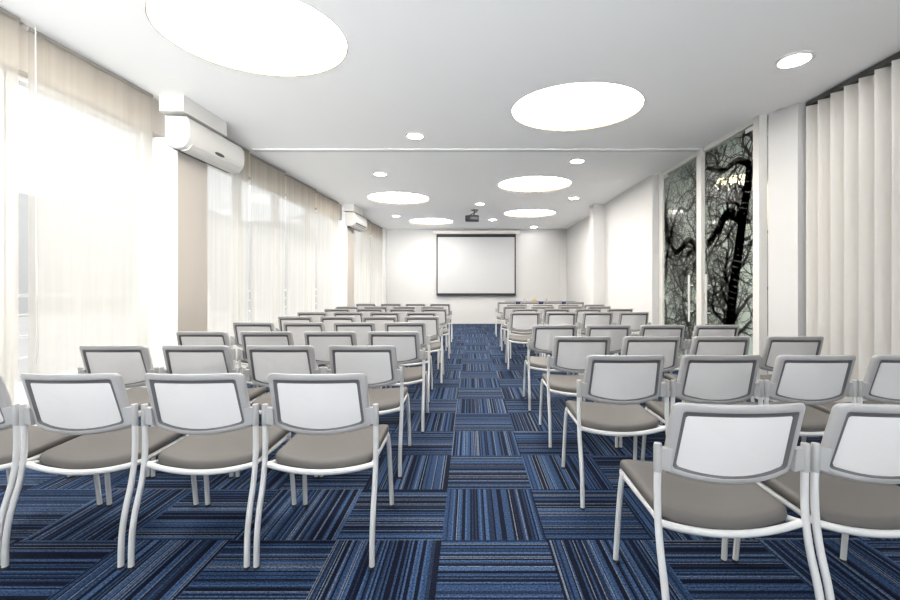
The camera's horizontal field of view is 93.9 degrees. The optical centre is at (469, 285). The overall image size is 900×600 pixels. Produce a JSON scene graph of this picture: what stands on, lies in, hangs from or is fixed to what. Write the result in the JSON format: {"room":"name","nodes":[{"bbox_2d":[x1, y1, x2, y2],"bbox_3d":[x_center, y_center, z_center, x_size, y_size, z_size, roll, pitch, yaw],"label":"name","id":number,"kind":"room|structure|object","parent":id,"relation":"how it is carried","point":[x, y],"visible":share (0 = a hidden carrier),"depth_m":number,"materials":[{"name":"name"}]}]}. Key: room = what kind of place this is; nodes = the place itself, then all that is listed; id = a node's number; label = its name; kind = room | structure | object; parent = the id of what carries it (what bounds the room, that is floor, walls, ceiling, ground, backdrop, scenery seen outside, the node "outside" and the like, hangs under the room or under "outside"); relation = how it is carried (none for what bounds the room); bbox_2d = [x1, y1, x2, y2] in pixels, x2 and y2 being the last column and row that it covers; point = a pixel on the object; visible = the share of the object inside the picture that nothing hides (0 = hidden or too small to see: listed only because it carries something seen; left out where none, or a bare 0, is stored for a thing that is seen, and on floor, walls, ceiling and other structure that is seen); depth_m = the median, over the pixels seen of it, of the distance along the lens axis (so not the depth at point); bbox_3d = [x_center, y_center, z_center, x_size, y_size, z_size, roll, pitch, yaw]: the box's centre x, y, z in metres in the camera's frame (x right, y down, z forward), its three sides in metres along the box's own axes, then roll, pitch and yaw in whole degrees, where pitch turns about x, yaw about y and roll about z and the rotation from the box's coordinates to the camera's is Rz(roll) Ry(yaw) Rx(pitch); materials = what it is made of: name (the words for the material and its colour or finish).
{"room":"conference room","nodes":[
{"label":"conference room","id":0,"kind":"room"},
{"bbox_2d":[178,151,353,330],"bbox_3d":[-3.029,-0.330,7.110,0.360,3.080,5.793,0,0,2],"label":"wall","id":1,"kind":"structure","parent":0,"point":[192,173],"depth_m":4.46,"materials":[{"name":"beige paint"}]},
{"bbox_2d":[19,74,37,90],"bbox_3d":[-3.197,-0.175,3.490,0.080,2.630,1.223,0,0,2],"label":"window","id":2,"kind":"structure","parent":1,"relation":"in","point":[23,81],"depth_m":3.00,"materials":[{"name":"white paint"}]},
{"bbox_2d":[152,115,177,368],"bbox_3d":[-3.116,-0.305,4.214,0.358,3.030,0.012,0,0,0],"label":"trim","id":3,"kind":"structure","parent":1,"relation":"attached to","point":[164,158],"depth_m":4.21,"materials":[{"name":"white paint"}]},
{"bbox_2d":[159,95,226,136],"bbox_3d":[-2.834,-1.748,4.340,0.255,0.165,0.680,0,0,0],"label":"trim","id":4,"kind":"structure","parent":1,"relation":"attached to","point":[169,105],"depth_m":4.11,"materials":[{"name":"white paint"}]},
{"bbox_2d":[19,22,370,234],"bbox_3d":[-3.096,-1.705,6.870,0.240,0.430,13.153,0,0,2],"label":"trim","id":5,"kind":"structure","parent":1,"relation":"attached to","point":[158,118],"depth_m":4.05,"materials":[{"name":"beige paint"}]},
{"bbox_2d":[166,116,243,173],"bbox_3d":[-2.811,-1.488,4.537,0.221,0.330,0.960,0,0,2],"label":"air conditioner","id":6,"kind":"object","parent":1,"relation":"attached to","point":[184,135],"visible":1,"depth_m":4.30,"materials":[{"name":"white plastic"}]},
{"bbox_2d":[338,205,346,305],"bbox_3d":[-2.958,-0.305,9.494,0.358,3.030,0.012,0,0,0],"label":"trim","id":7,"kind":"structure","parent":1,"relation":"attached to","point":[342,228],"depth_m":9.49,"materials":[{"name":"white paint"}]},
{"bbox_2d":[343,204,361,215],"bbox_3d":[-2.676,-1.748,9.625,0.254,0.165,0.650,0,0,0],"label":"trim","id":8,"kind":"structure","parent":1,"relation":"attached to","point":[354,208],"depth_m":9.30,"materials":[{"name":"grey plastic"}]},
{"bbox_2d":[345,212,366,231],"bbox_3d":[-2.652,-1.488,9.847,0.221,0.330,1.000,0,0,2],"label":"air conditioner","id":9,"kind":"object","parent":1,"relation":"attached to","point":[353,220],"visible":1,"depth_m":9.47,"materials":[{"name":"white plastic"}]},
{"bbox_2d":[382,228,386,303],"bbox_3d":[-2.843,-0.330,13.320,0.367,3.080,0.240,0,0,0],"label":"wall","id":10,"kind":"structure","parent":0,"point":[384,230],"depth_m":13.20,"materials":[{"name":"grey paint"}]},
{"bbox_2d":[0,324,899,599],"bbox_3d":[0.850,1.310,5.020,8.700,0.200,17.240,0,0,0],"label":"floor","id":11,"kind":"structure","parent":0,"point":[483,508],"depth_m":2.10,"materials":[{"name":"carpet"}]},
{"bbox_2d":[0,375,102,567],"bbox_3d":[-2.275,0.792,2.051,0.522,0.836,0.548,0,0,0],"label":"chair","id":12,"kind":"object","parent":11,"relation":"on","point":[40,440],"visible":0.67,"depth_m":1.90,"materials":[{"name":"grey plastic"}]},
{"bbox_2d":[0,373,198,570],"bbox_3d":[-1.745,0.792,2.051,0.522,0.836,0.548,0,0,0],"label":"chair","id":13,"kind":"object","parent":11,"relation":"on","point":[96,407],"visible":0.91,"depth_m":1.86,"materials":[{"name":"grey plastic"}]},
{"bbox_2d":[67,345,158,478],"bbox_3d":[-2.280,0.792,2.901,0.522,0.836,0.548,0,0,0],"label":"chair","id":14,"kind":"object","parent":11,"relation":"on","point":[132,362],"visible":0.34,"depth_m":2.69,"materials":[{"name":"grey plastic"}]},
{"bbox_2d":[150,345,268,478],"bbox_3d":[-1.752,0.792,2.901,0.522,0.836,0.548,0,0,0],"label":"chair","id":15,"kind":"object","parent":11,"relation":"on","point":[212,359],"visible":0.27,"depth_m":2.68,"materials":[{"name":"grey plastic"}]},
{"bbox_2d":[127,373,296,570],"bbox_3d":[-1.205,0.792,2.051,0.522,0.836,0.548,0,0,0],"label":"chair","id":16,"kind":"object","parent":11,"relation":"on","point":[215,411],"visible":0.97,"depth_m":1.86,"materials":[{"name":"grey plastic"}]},
{"bbox_2d":[176,331,257,396],"bbox_3d":[-2.237,0.792,3.721,0.522,0.836,0.548,0,0,0],"label":"chair","id":17,"kind":"object","parent":11,"relation":"on","point":[184,338],"visible":0.12,"depth_m":3.49,"materials":[{"name":"grey plastic"}]},
{"bbox_2d":[230,322,275,387],"bbox_3d":[-2.262,0.792,4.601,0.522,0.836,0.548,0,0,0],"label":"chair","id":18,"kind":"object","parent":11,"relation":"on","point":[238,327],"visible":0.2,"depth_m":4.38,"materials":[{"name":"grey plastic"}]},
{"bbox_2d":[237,331,294,432],"bbox_3d":[-1.702,0.792,3.721,0.522,0.836,0.548,0,0,0],"label":"chair","id":19,"kind":"object","parent":11,"relation":"on","point":[261,338],"visible":0.2,"depth_m":3.49,"materials":[{"name":"grey plastic"}]},
{"bbox_2d":[235,345,322,478],"bbox_3d":[-1.218,0.792,2.901,0.522,0.836,0.548,0,0,0],"label":"chair","id":20,"kind":"object","parent":11,"relation":"on","point":[263,361],"visible":0.28,"depth_m":2.69,"materials":[{"name":"grey plastic"}]},
{"bbox_2d":[276,316,326,365],"bbox_3d":[-2.178,0.792,5.451,0.522,0.836,0.548,0,0,0],"label":"chair","id":21,"kind":"object","parent":11,"relation":"on","point":[281,319],"visible":0.11,"depth_m":5.21,"materials":[{"name":"grey plastic"}]},
{"bbox_2d":[283,322,328,365],"bbox_3d":[-1.736,0.792,4.601,0.522,0.836,0.548,0,0,0],"label":"chair","id":22,"kind":"object","parent":11,"relation":"on","point":[297,329],"visible":0.14,"depth_m":4.37,"materials":[{"name":"grey plastic"}]},
{"bbox_2d":[297,312,326,321],"bbox_3d":[-2.288,0.792,6.301,0.522,0.836,0.548,0,0,0],"label":"chair","id":23,"kind":"object","parent":11,"relation":"on","point":[316,316],"visible":0.11,"depth_m":6.06,"materials":[{"name":"grey plastic"}]},
{"bbox_2d":[253,373,393,569],"bbox_3d":[-0.668,0.792,2.051,0.522,0.836,0.548,0,0,0],"label":"chair","id":24,"kind":"object","parent":11,"relation":"on","point":[331,416],"visible":1,"depth_m":1.86,"materials":[{"name":"white plastic"}]},
{"bbox_2d":[316,316,354,368],"bbox_3d":[-1.652,0.792,5.451,0.522,0.836,0.548,0,0,0],"label":"chair","id":25,"kind":"object","parent":11,"relation":"on","point":[329,321],"visible":0.12,"depth_m":5.21,"materials":[{"name":"grey plastic"}]},
{"bbox_2d":[324,309,349,315],"bbox_3d":[-2.210,0.792,7.201,0.522,0.836,0.548,0,0,0],"label":"chair","id":26,"kind":"object","parent":11,"relation":"on","point":[330,312],"visible":0.14,"depth_m":6.96,"materials":[{"name":"grey plastic"}]},
{"bbox_2d":[304,331,371,388],"bbox_3d":[-1.170,0.792,3.721,0.522,0.836,0.548,0,0,0],"label":"chair","id":27,"kind":"object","parent":11,"relation":"on","point":[321,341],"visible":0.17,"depth_m":3.50,"materials":[{"name":"grey plastic"}]},
{"bbox_2d":[335,306,358,311],"bbox_3d":[-2.280,0.792,8.001,0.522,0.836,0.548,0,0,0],"label":"chair","id":28,"kind":"object","parent":11,"relation":"on","point":[352,308],"visible":0.06,"depth_m":7.76,"materials":[{"name":"grey plastic"}]},
{"bbox_2d":[334,312,363,321],"bbox_3d":[-1.762,0.792,6.301,0.522,0.836,0.548,0,0,0],"label":"chair","id":29,"kind":"object","parent":11,"relation":"on","point":[358,316],"visible":0.1,"depth_m":6.06,"materials":[{"name":"grey plastic"}]},
{"bbox_2d":[334,322,386,387],"bbox_3d":[-1.210,0.792,4.601,0.522,0.836,0.548,0,0,0],"label":"chair","id":30,"kind":"object","parent":11,"relation":"on","point":[361,329],"visible":0.13,"depth_m":4.37,"materials":[{"name":"grey plastic"}]},
{"bbox_2d":[319,345,411,478],"bbox_3d":[-0.690,0.792,2.901,0.522,0.836,0.548,0,0,0],"label":"chair","id":31,"kind":"object","parent":11,"relation":"on","point":[378,363],"visible":0.65,"depth_m":2.70,"materials":[{"name":"grey plastic"}]},
{"bbox_2d":[357,309,382,315],"bbox_3d":[-1.670,0.792,7.201,0.522,0.836,0.548,0,0,0],"label":"chair","id":32,"kind":"object","parent":11,"relation":"on","point":[366,312],"visible":0.09,"depth_m":6.96,"materials":[{"name":"grey plastic"}]},
{"bbox_2d":[364,306,387,311],"bbox_3d":[-1.750,0.792,8.001,0.522,0.836,0.548,0,0,0],"label":"chair","id":33,"kind":"object","parent":11,"relation":"on","point":[384,308],"visible":0.09,"depth_m":7.75,"materials":[{"name":"grey plastic"}]},
{"bbox_2d":[362,316,404,366],"bbox_3d":[-1.126,0.792,5.451,0.522,0.836,0.548,0,0,0],"label":"chair","id":34,"kind":"object","parent":11,"relation":"on","point":[379,321],"visible":0.09,"depth_m":5.21,"materials":[{"name":"grey plastic"}]},
{"bbox_2d":[370,312,399,321],"bbox_3d":[-1.236,0.792,6.301,0.522,0.836,0.548,0,0,0],"label":"chair","id":35,"kind":"object","parent":11,"relation":"on","point":[397,314],"visible":0.07,"depth_m":6.06,"materials":[{"name":"grey plastic"}]},
{"bbox_2d":[368,331,428,432],"bbox_3d":[-0.638,0.792,3.721,0.522,0.836,0.548,0,0,0],"label":"chair","id":36,"kind":"object","parent":11,"relation":"on","point":[407,343],"visible":0.59,"depth_m":3.52,"materials":[{"name":"grey plastic"}]},
{"bbox_2d":[389,309,414,321],"bbox_3d":[-1.125,0.792,7.201,0.522,0.836,0.548,0,0,0],"label":"chair","id":37,"kind":"object","parent":11,"relation":"on","point":[402,312],"visible":0.04,"depth_m":6.96,"materials":[{"name":"grey plastic"}]},
{"bbox_2d":[380,322,432,402],"bbox_3d":[-0.678,0.792,4.601,0.522,0.836,0.548,0,0,0],"label":"chair","id":38,"kind":"object","parent":11,"relation":"on","point":[420,327],"visible":0.42,"depth_m":4.38,"materials":[{"name":"grey plastic"}]},
{"bbox_2d":[403,312,440,369],"bbox_3d":[-0.706,0.792,6.301,0.522,0.836,0.548,0,0,0],"label":"chair","id":39,"kind":"object","parent":11,"relation":"on","point":[437,339],"visible":0.28,"depth_m":6.06,"materials":[{"name":"grey plastic"}]},
{"bbox_2d":[401,316,443,383],"bbox_3d":[-0.600,0.792,5.451,0.522,0.836,0.548,0,0,0],"label":"chair","id":40,"kind":"object","parent":11,"relation":"on","point":[433,330],"visible":0.44,"depth_m":5.25,"materials":[{"name":"grey plastic"}]},
{"bbox_2d":[421,306,447,351],"bbox_3d":[-0.690,0.792,8.001,0.522,0.836,0.548,0,0,0],"label":"chair","id":41,"kind":"object","parent":11,"relation":"on","point":[422,307],"visible":0.26,"depth_m":7.76,"materials":[{"name":"grey plastic"}]},
{"bbox_2d":[421,309,450,358],"bbox_3d":[-0.596,0.792,7.201,0.522,0.836,0.548,0,0,0],"label":"chair","id":42,"kind":"object","parent":11,"relation":"on","point":[441,313],"visible":0.38,"depth_m":6.99,"materials":[{"name":"grey plastic"}]},
{"bbox_2d":[430,303,452,342],"bbox_3d":[-0.642,0.792,9.251,0.522,0.836,0.548,0,0,0],"label":"chair","id":43,"kind":"object","parent":11,"relation":"on","point":[446,306],"visible":0.4,"depth_m":9.03,"materials":[{"name":"grey plastic"}]},
{"bbox_2d":[495,302,515,336],"bbox_3d":[0.872,0.792,10.201,0.522,0.836,0.548,0,0,0],"label":"chair","id":44,"kind":"object","parent":11,"relation":"on","point":[500,305],"visible":0.45,"depth_m":10.00,"materials":[{"name":"grey plastic"}]},
{"bbox_2d":[500,306,525,350],"bbox_3d":[0.836,0.792,8.051,0.522,0.836,0.548,0,0,0],"label":"chair","id":45,"kind":"object","parent":11,"relation":"on","point":[507,310],"visible":0.44,"depth_m":7.85,"materials":[{"name":"grey plastic"}]},
{"bbox_2d":[503,304,526,344],"bbox_3d":[0.970,0.792,8.901,0.522,0.836,0.548,0,0,0],"label":"chair","id":46,"kind":"object","parent":11,"relation":"on","point":[505,322],"visible":0.22,"depth_m":8.66,"materials":[{"name":"grey plastic"}]},
{"bbox_2d":[509,309,537,358],"bbox_3d":[0.918,0.792,7.201,0.522,0.836,0.548,0,0,0],"label":"chair","id":47,"kind":"object","parent":11,"relation":"on","point":[511,332],"visible":0.37,"depth_m":7.01,"materials":[{"name":"grey plastic"}]},
{"bbox_2d":[505,312,542,369],"bbox_3d":[0.800,0.792,6.301,0.522,0.836,0.548,0,0,0],"label":"chair","id":48,"kind":"object","parent":11,"relation":"on","point":[519,321],"visible":0.74,"depth_m":6.11,"materials":[{"name":"grey plastic"}]},
{"bbox_2d":[526,306,553,350],"bbox_3d":[1.362,0.792,8.051,0.522,0.836,0.548,0,0,0],"label":"chair","id":49,"kind":"object","parent":11,"relation":"on","point":[540,308],"visible":0.09,"depth_m":7.81,"materials":[{"name":"grey plastic"}]},
{"bbox_2d":[523,325,581,411],"bbox_3d":[0.824,0.792,4.301,0.522,0.836,0.548,0,0,0],"label":"chair","id":50,"kind":"object","parent":11,"relation":"on","point":[543,336],"visible":0.56,"depth_m":4.10,"materials":[{"name":"grey plastic"}]},
{"bbox_2d":[537,309,569,353],"bbox_3d":[1.444,0.792,7.201,0.522,0.836,0.548,0,0,0],"label":"chair","id":51,"kind":"object","parent":11,"relation":"on","point":[543,319],"visible":0.19,"depth_m":6.97,"materials":[{"name":"grey plastic"}]},
{"bbox_2d":[539,312,578,356],"bbox_3d":[1.326,0.792,6.301,0.522,0.836,0.548,0,0,0],"label":"chair","id":52,"kind":"object","parent":11,"relation":"on","point":[552,318],"visible":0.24,"depth_m":6.08,"materials":[{"name":"grey plastic"}]},
{"bbox_2d":[559,306,582,311],"bbox_3d":[1.888,0.792,8.051,0.522,0.836,0.548,0,0,0],"label":"chair","id":53,"kind":"object","parent":11,"relation":"on","point":[572,308],"visible":0.06,"depth_m":7.81,"materials":[{"name":"grey plastic"}]},
{"bbox_2d":[539,336,618,448],"bbox_3d":[0.846,0.792,3.381,0.522,0.836,0.548,0,0,0],"label":"chair","id":54,"kind":"object","parent":11,"relation":"on","point":[569,353],"visible":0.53,"depth_m":3.18,"materials":[{"name":"grey plastic"}]},
{"bbox_2d":[575,309,600,334],"bbox_3d":[1.970,0.792,7.201,0.522,0.836,0.548,0,0,0],"label":"chair","id":55,"kind":"object","parent":11,"relation":"on","point":[579,312],"visible":0.2,"depth_m":6.98,"materials":[{"name":"grey plastic"}]},
{"bbox_2d":[576,312,615,354],"bbox_3d":[1.852,0.792,6.301,0.522,0.836,0.548,0,0,0],"label":"chair","id":56,"kind":"object","parent":11,"relation":"on","point":[588,318],"visible":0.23,"depth_m":6.08,"materials":[{"name":"grey plastic"}]},
{"bbox_2d":[588,306,610,311],"bbox_3d":[2.414,0.792,8.051,0.522,0.836,0.548,0,0,0],"label":"chair","id":57,"kind":"object","parent":11,"relation":"on","point":[603,308],"visible":0.12,"depth_m":7.81,"materials":[{"name":"grey plastic"}]},
{"bbox_2d":[571,325,630,401],"bbox_3d":[1.350,0.792,4.301,0.522,0.836,0.548,0,0,0],"label":"chair","id":58,"kind":"object","parent":11,"relation":"on","point":[616,333],"visible":0.21,"depth_m":4.08,"materials":[{"name":"grey plastic"}]},
{"bbox_2d":[561,355,669,509],"bbox_3d":[0.858,0.792,2.531,0.522,0.836,0.548,0,0,0],"label":"chair","id":59,"kind":"object","parent":11,"relation":"on","point":[617,384],"visible":0.92,"depth_m":2.34,"materials":[{"name":"grey plastic"}]},
{"bbox_2d":[607,309,634,334],"bbox_3d":[2.496,0.792,7.201,0.522,0.836,0.548,0,0,0],"label":"chair","id":60,"kind":"object","parent":11,"relation":"on","point":[615,312],"visible":0.16,"depth_m":6.97,"materials":[{"name":"grey plastic"}]},
{"bbox_2d":[615,312,650,354],"bbox_3d":[2.378,0.792,6.301,0.522,0.836,0.548,0,0,0],"label":"chair","id":61,"kind":"object","parent":11,"relation":"on","point":[635,320],"visible":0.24,"depth_m":6.09,"materials":[{"name":"grey plastic"}]},
{"bbox_2d":[619,336,684,448],"bbox_3d":[1.372,0.792,3.381,0.522,0.836,0.548,0,0,0],"label":"chair","id":62,"kind":"object","parent":11,"relation":"on","point":[668,346],"visible":0.21,"depth_m":3.16,"materials":[{"name":"grey plastic"}]},
{"bbox_2d":[638,325,687,404],"bbox_3d":[1.876,0.792,4.301,0.522,0.836,0.548,0,0,0],"label":"chair","id":63,"kind":"object","parent":11,"relation":"on","point":[645,330],"visible":0.15,"depth_m":4.07,"materials":[{"name":"grey plastic"}]},
{"bbox_2d":[641,355,770,488],"bbox_3d":[1.384,0.792,2.531,0.522,0.836,0.548,0,0,0],"label":"chair","id":64,"kind":"object","parent":11,"relation":"on","point":[702,379],"visible":0.44,"depth_m":2.33,"materials":[{"name":"grey plastic"}]},
{"bbox_2d":[660,336,754,425],"bbox_3d":[1.898,0.792,3.381,0.522,0.836,0.548,0,0,0],"label":"chair","id":65,"kind":"object","parent":11,"relation":"on","point":[700,345],"visible":0.27,"depth_m":3.15,"materials":[{"name":"grey plastic"}]},
{"bbox_2d":[669,325,745,401],"bbox_3d":[2.402,0.792,4.301,0.522,0.836,0.548,0,0,0],"label":"chair","id":66,"kind":"object","parent":11,"relation":"on","point":[699,330],"visible":0.16,"depth_m":4.07,"materials":[{"name":"grey plastic"}]},
{"bbox_2d":[613,403,824,599],"bbox_3d":[0.878,0.792,1.586,0.522,0.836,0.548,0,0,0],"label":"chair","id":67,"kind":"object","parent":11,"relation":"on","point":[701,482],"visible":1,"depth_m":1.40,"materials":[{"name":"grey plastic"}]},
{"bbox_2d":[756,336,823,381],"bbox_3d":[2.450,0.792,3.381,0.522,0.836,0.548,0,0,0],"label":"chair","id":68,"kind":"object","parent":11,"relation":"on","point":[774,346],"visible":0.22,"depth_m":3.16,"materials":[{"name":"grey plastic"}]},
{"bbox_2d":[725,355,857,436],"bbox_3d":[1.910,0.792,2.531,0.522,0.836,0.548,0,0,0],"label":"chair","id":69,"kind":"object","parent":11,"relation":"on","point":[806,379],"visible":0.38,"depth_m":2.33,"materials":[{"name":"grey plastic"}]},
{"bbox_2d":[732,403,899,599],"bbox_3d":[1.405,0.792,1.586,0.522,0.836,0.548,0,0,0],"label":"chair","id":70,"kind":"object","parent":11,"relation":"on","point":[854,473],"visible":0.83,"depth_m":1.40,"materials":[{"name":"grey plastic"}]},
{"bbox_2d":[801,355,899,441],"bbox_3d":[2.436,0.792,2.531,0.522,0.836,0.548,0,0,0],"label":"chair","id":71,"kind":"object","parent":11,"relation":"on","point":[880,384],"visible":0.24,"depth_m":2.34,"materials":[{"name":"grey plastic"}]},
{"bbox_3d":[2.000,0.828,11.750,1.960,0.765,0.680,0,0,0],"label":"table","id":72,"kind":"object","parent":11,"relation":"on","visible":0},
{"bbox_2d":[505,301,574,303],"bbox_3d":[2.000,0.785,11.750,2.074,0.688,0.794,0,0,0],"label":"tablecloth","id":73,"kind":"object","parent":72,"relation":"on","point":[517,302],"visible":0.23,"depth_m":11.95,"materials":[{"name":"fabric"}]},
{"bbox_2d":[0,0,899,228],"bbox_3d":[0.050,-1.820,5.020,7.100,0.001,17.040,0,0,0],"label":"ceiling","id":74,"kind":"structure","parent":0,"point":[452,73],"depth_m":3.68,"materials":[{"name":"white paint"}]},
{"bbox_2d":[0,7,19,403],"bbox_3d":[-3.069,-0.320,2.258,0.036,2.991,1.156,0,0,2],"label":"sheer curtain","id":75,"kind":"object","parent":74,"relation":"hanging from","point":[9,22],"visible":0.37,"depth_m":2.79,"materials":[{"name":"white fabric"}]},
{"bbox_2d":[24,25,152,425],"bbox_3d":[-3.011,-0.320,3.434,0.081,2.990,1.091,0,0,2],"label":"sheer curtain","id":76,"kind":"object","parent":74,"relation":"hanging from","point":[90,157],"visible":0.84,"depth_m":3.27,"materials":[{"name":"white fabric"}]},
{"bbox_2d":[207,137,248,366],"bbox_3d":[-2.982,-0.320,5.160,0.036,2.990,0.921,0,0,2],"label":"sheer curtain","id":77,"kind":"object","parent":74,"relation":"hanging from","point":[227,193],"visible":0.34,"depth_m":5.16,"materials":[{"name":"white fabric"}]},
{"bbox_2d":[145,0,347,76],"bbox_3d":[-1.575,-1.845,3.070,1.324,0.051,1.164,0,0,0],"label":"ceiling light","id":78,"kind":"object","parent":74,"relation":"attached to","point":[281,38],"visible":0.88,"depth_m":3.10,"materials":[{"name":"white plastic"}]},
{"bbox_2d":[249,153,285,329],"bbox_3d":[-2.952,-0.320,6.165,0.036,2.990,0.991,0,0,2],"label":"sheer curtain","id":79,"kind":"object","parent":74,"relation":"hanging from","point":[267,190],"visible":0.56,"depth_m":6.12,"materials":[{"name":"white fabric"}]},
{"bbox_2d":[285,174,315,315],"bbox_3d":[-2.918,-0.320,7.290,0.036,2.991,1.181,0,0,2],"label":"sheer curtain","id":80,"kind":"object","parent":74,"relation":"hanging from","point":[300,211],"visible":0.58,"depth_m":7.18,"materials":[{"name":"white fabric"}]},
{"bbox_2d":[315,191,338,311],"bbox_3d":[-2.882,-0.320,8.520,0.036,2.991,1.201,0,0,2],"label":"sheer curtain","id":81,"kind":"object","parent":74,"relation":"hanging from","point":[326,207],"visible":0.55,"depth_m":8.42,"materials":[{"name":"white fabric"}]},
{"bbox_2d":[354,216,369,305],"bbox_3d":[-2.812,-0.320,10.865,0.036,2.991,1.630,0,0,2],"label":"sheer curtain","id":82,"kind":"object","parent":74,"relation":"hanging from","point":[361,239],"visible":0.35,"depth_m":10.97,"materials":[{"name":"white fabric"}]},
{"bbox_2d":[370,222,382,305],"bbox_3d":[-2.764,-0.320,12.440,0.036,2.991,1.361,0,0,2],"label":"sheer curtain","id":83,"kind":"object","parent":74,"relation":"hanging from","point":[376,231],"visible":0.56,"depth_m":12.41,"materials":[{"name":"white fabric"}]},
{"bbox_2d":[367,192,428,203],"bbox_3d":[-1.490,-1.845,8.750,1.274,0.051,1.204,0,0,0],"label":"ceiling light","id":84,"kind":"object","parent":74,"relation":"attached to","point":[386,197],"visible":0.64,"depth_m":8.90,"materials":[{"name":"white plastic"}]},
{"bbox_2d":[405,132,423,139],"bbox_3d":[-0.667,-1.814,5.090,0.230,0.012,0.230,0,0,0],"label":"recessed light","id":85,"kind":"object","parent":74,"relation":"in","point":[414,136],"visible":1,"depth_m":5.08,"materials":[{"name":"white"}]},
{"bbox_2d":[409,218,452,224],"bbox_3d":[-1.100,-1.845,11.900,1.244,0.051,1.204,0,0,0],"label":"ceiling light","id":86,"kind":"object","parent":74,"relation":"attached to","point":[425,221],"visible":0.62,"depth_m":12.07,"materials":[{"name":"white plastic"}]},
{"bbox_2d":[465,209,478,221],"bbox_3d":[0.050,-1.682,10.043,0.330,0.274,0.303,0,0,0],"label":"projector","id":87,"kind":"object","parent":74,"relation":"hanging from","point":[468,218],"visible":1,"depth_m":9.91,"materials":[{"name":"grey plastic"}]},
{"bbox_2d":[252,149,699,151],"bbox_3d":[0.093,-1.815,5.620,5.973,0.014,0.110,0,0,0],"label":"trim","id":88,"kind":"structure","parent":74,"relation":"attached to","point":[255,150],"depth_m":5.61,"materials":[{"name":"white paint"}]},
{"bbox_2d":[504,209,555,216],"bbox_3d":[1.500,-1.845,10.570,1.304,0.051,1.164,0,0,0],"label":"ceiling light","id":89,"kind":"object","parent":74,"relation":"attached to","point":[532,212],"visible":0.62,"depth_m":10.74,"materials":[{"name":"white plastic"}]},
{"bbox_2d":[498,176,571,191],"bbox_3d":[1.160,-1.845,7.560,1.314,0.051,1.184,0,0,0],"label":"ceiling light","id":90,"kind":"object","parent":74,"relation":"attached to","point":[534,183],"visible":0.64,"depth_m":7.67,"materials":[{"name":"white plastic"}]},
{"bbox_2d":[511,82,644,130],"bbox_3d":[1.095,-1.845,4.340,1.334,0.051,1.184,0,0,0],"label":"ceiling light","id":91,"kind":"object","parent":74,"relation":"attached to","point":[582,105],"visible":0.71,"depth_m":4.34,"materials":[{"name":"white plastic"}]},
{"bbox_2d":[774,51,815,68],"bbox_3d":[2.610,-1.814,3.380,0.270,0.012,0.270,0,0,0],"label":"recessed light","id":92,"kind":"object","parent":74,"relation":"in","point":[796,59],"visible":1,"depth_m":3.37,"materials":[{"name":"white"}]},
{"bbox_2d":[806,51,899,404],"bbox_3d":[3.350,-0.318,2.103,0.106,2.995,4.105,0,0,0],"label":"vertical blind","id":93,"kind":"object","parent":74,"relation":"hanging from","point":[853,133],"visible":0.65,"depth_m":3.65,"materials":[{"name":"grey fabric"}]},
{"bbox_2d":[370,229,566,323],"bbox_3d":[0.050,-0.380,13.490,7.100,3.180,0.200,0,0,0],"label":"wall","id":94,"kind":"structure","parent":0,"point":[541,254],"depth_m":13.44,"materials":[{"name":"grey paint"}]},
{"bbox_2d":[433,231,518,295],"bbox_3d":[0.195,-0.723,13.355,2.740,2.054,0.150,0,0,0],"label":"projection screen","id":95,"kind":"object","parent":94,"relation":"attached to","point":[468,263],"visible":1,"depth_m":13.33,"materials":[{"name":"grey fabric"}]},
{"bbox_2d":[567,65,891,401],"bbox_3d":[3.227,-0.355,5.016,0.708,3.130,16.847,0,0,-2],"label":"wall","id":96,"kind":"structure","parent":0,"point":[613,252],"depth_m":6.83,"materials":[{"name":"grey paint"}]},
{"bbox_2d":[664,158,695,355],"bbox_3d":[3.069,-0.279,6.180,0.107,2.953,1.021,0,0,0],"label":"door","id":97,"kind":"structure","parent":96,"relation":"in","point":[679,184],"depth_m":6.17,"materials":[{"name":"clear glass"}]},
{"bbox_2d":[659,115,766,399],"bbox_3d":[3.105,-0.310,5.645,0.110,3.040,2.370,0,0,0],"label":"trim","id":98,"kind":"structure","parent":96,"relation":"attached to","point":[759,123],"depth_m":4.55,"materials":[{"name":"white paint"}]},
{"bbox_2d":[704,125,752,354],"bbox_3d":[3.069,-0.279,5.050,0.107,2.953,0.961,0,0,0],"label":"door","id":99,"kind":"structure","parent":96,"relation":"in","point":[728,295],"depth_m":4.99,"materials":[{"name":"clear glass"}]},
{"bbox_2d":[767,179,767,336],"bbox_3d":[4.225,-0.305,6.850,1.850,3.030,5.300,0,0,0],"label":"wall","id":100,"kind":"structure","parent":0,"point":[767,179],"depth_m":7.13,"materials":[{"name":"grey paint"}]},
{"label":"outside","id":101,"kind":"structure","parent":0,"visible":0},
{"bbox_2d":[19,382,27,403],"bbox_3d":[-4.700,1.360,6.000,2.400,0.200,20.000,0,0,0],"label":"terrace","id":102,"kind":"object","parent":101,"point":[22,395],"depth_m":4.83,"materials":[{"name":"white"}]},
{"bbox_2d":[19,289,315,358],"bbox_3d":[-5.600,0.680,6.250,0.060,1.160,18.500,0,0,0],"label":"terrace railing","id":103,"kind":"object","parent":102,"relation":"on","point":[20,295],"visible":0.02,"depth_m":5.26,"materials":[{"name":"white metal"}]},
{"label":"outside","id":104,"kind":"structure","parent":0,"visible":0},
{"bbox_2d":[19,309,315,381],"bbox_3d":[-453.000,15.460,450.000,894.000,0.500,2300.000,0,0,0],"label":"ground","id":105,"kind":"structure","parent":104,"point":[23,321],"depth_m":109.19,"materials":[{"name":"white"}]},
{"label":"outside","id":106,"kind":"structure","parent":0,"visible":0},
{"bbox_2d":[19,193,315,316],"bbox_3d":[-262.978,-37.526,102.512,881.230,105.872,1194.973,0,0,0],"label":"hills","id":107,"kind":"structure","parent":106,"point":[23,198],"depth_m":254.46,"materials":[{"name":"white"}]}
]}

